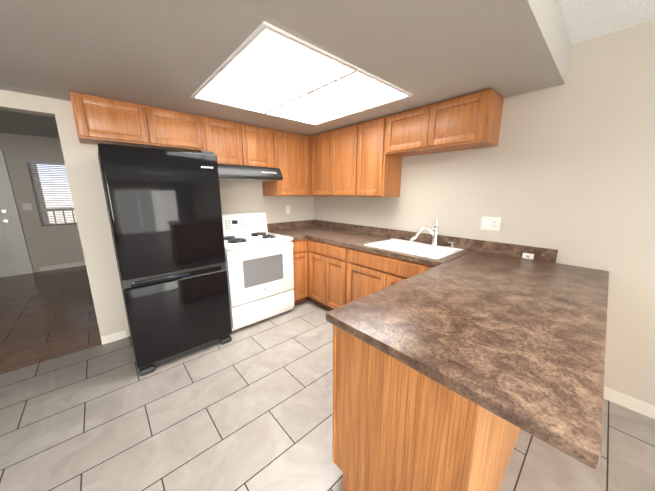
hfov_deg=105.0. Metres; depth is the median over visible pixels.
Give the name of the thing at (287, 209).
outlet
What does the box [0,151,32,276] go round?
door
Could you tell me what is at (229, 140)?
upper cabinet
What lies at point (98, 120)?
upper cabinet
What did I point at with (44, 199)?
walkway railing
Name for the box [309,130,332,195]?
upper cabinet
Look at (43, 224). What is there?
window
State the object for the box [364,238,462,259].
sink
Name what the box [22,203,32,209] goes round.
light switch
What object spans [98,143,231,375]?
fridge
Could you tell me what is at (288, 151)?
upper cabinet
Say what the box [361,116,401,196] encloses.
upper cabinet
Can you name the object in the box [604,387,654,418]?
baseboard
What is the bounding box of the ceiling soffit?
[0,0,570,135]
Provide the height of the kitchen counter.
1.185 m
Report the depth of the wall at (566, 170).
1.72 m
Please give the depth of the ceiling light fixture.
1.69 m
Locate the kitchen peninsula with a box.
[319,259,607,490]
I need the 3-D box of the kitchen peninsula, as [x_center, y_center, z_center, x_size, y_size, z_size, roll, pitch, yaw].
[0.696,0.722,1.288,1.170,0.916,0.845,-11,16,-41]
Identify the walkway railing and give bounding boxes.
[31,164,74,222]
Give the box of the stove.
[222,212,293,331]
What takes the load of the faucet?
on the kitchen counter
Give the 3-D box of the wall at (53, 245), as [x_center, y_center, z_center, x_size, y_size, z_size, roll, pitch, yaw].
[-5.205,-0.727,4.578,6.500,2.390,0.120,-11,16,-41]
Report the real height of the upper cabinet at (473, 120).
0.350 m
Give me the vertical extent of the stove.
1.175 m
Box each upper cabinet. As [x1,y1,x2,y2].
[69,91,160,148]
[157,108,208,151]
[205,117,248,165]
[249,125,268,166]
[262,128,308,195]
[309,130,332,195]
[333,123,360,196]
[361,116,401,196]
[385,103,440,159]
[433,88,503,151]
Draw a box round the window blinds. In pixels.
[27,161,76,223]
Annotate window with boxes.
[27,163,76,225]
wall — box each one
[0,89,313,336]
[0,132,84,271]
[314,19,654,405]
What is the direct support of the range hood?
attached to the upper cabinet at (288, 151)
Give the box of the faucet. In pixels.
[410,219,448,247]
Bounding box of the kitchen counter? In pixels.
[280,219,608,304]
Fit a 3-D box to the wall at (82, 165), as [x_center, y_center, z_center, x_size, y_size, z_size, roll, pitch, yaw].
[-2.617,-0.152,1.855,6.620,2.390,0.120,-11,16,-41]
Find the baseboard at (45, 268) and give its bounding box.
[39,261,85,271]
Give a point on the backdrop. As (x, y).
(56, 192)
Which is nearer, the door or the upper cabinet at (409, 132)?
the upper cabinet at (409, 132)
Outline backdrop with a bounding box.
[37,163,76,223]
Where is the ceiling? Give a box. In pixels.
[0,0,654,137]
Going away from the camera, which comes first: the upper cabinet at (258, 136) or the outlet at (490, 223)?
the outlet at (490, 223)
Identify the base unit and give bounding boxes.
[267,223,306,305]
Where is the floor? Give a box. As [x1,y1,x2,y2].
[0,265,654,490]
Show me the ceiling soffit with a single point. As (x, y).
(173, 55)
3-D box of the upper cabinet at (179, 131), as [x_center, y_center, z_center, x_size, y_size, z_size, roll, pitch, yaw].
[-1.492,-1.079,2.389,0.503,0.315,0.326,-11,16,-41]
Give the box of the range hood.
[218,164,282,181]
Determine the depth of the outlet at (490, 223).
2.15 m
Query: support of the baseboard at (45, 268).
attached to the wall at (53, 245)
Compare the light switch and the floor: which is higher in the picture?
the light switch
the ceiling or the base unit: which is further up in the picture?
the ceiling
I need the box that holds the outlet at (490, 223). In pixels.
[480,216,500,231]
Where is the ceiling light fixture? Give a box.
[191,21,412,125]
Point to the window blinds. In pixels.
(46, 163)
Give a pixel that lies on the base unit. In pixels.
(296, 231)
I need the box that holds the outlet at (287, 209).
[286,205,289,213]
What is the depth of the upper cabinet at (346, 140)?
2.84 m

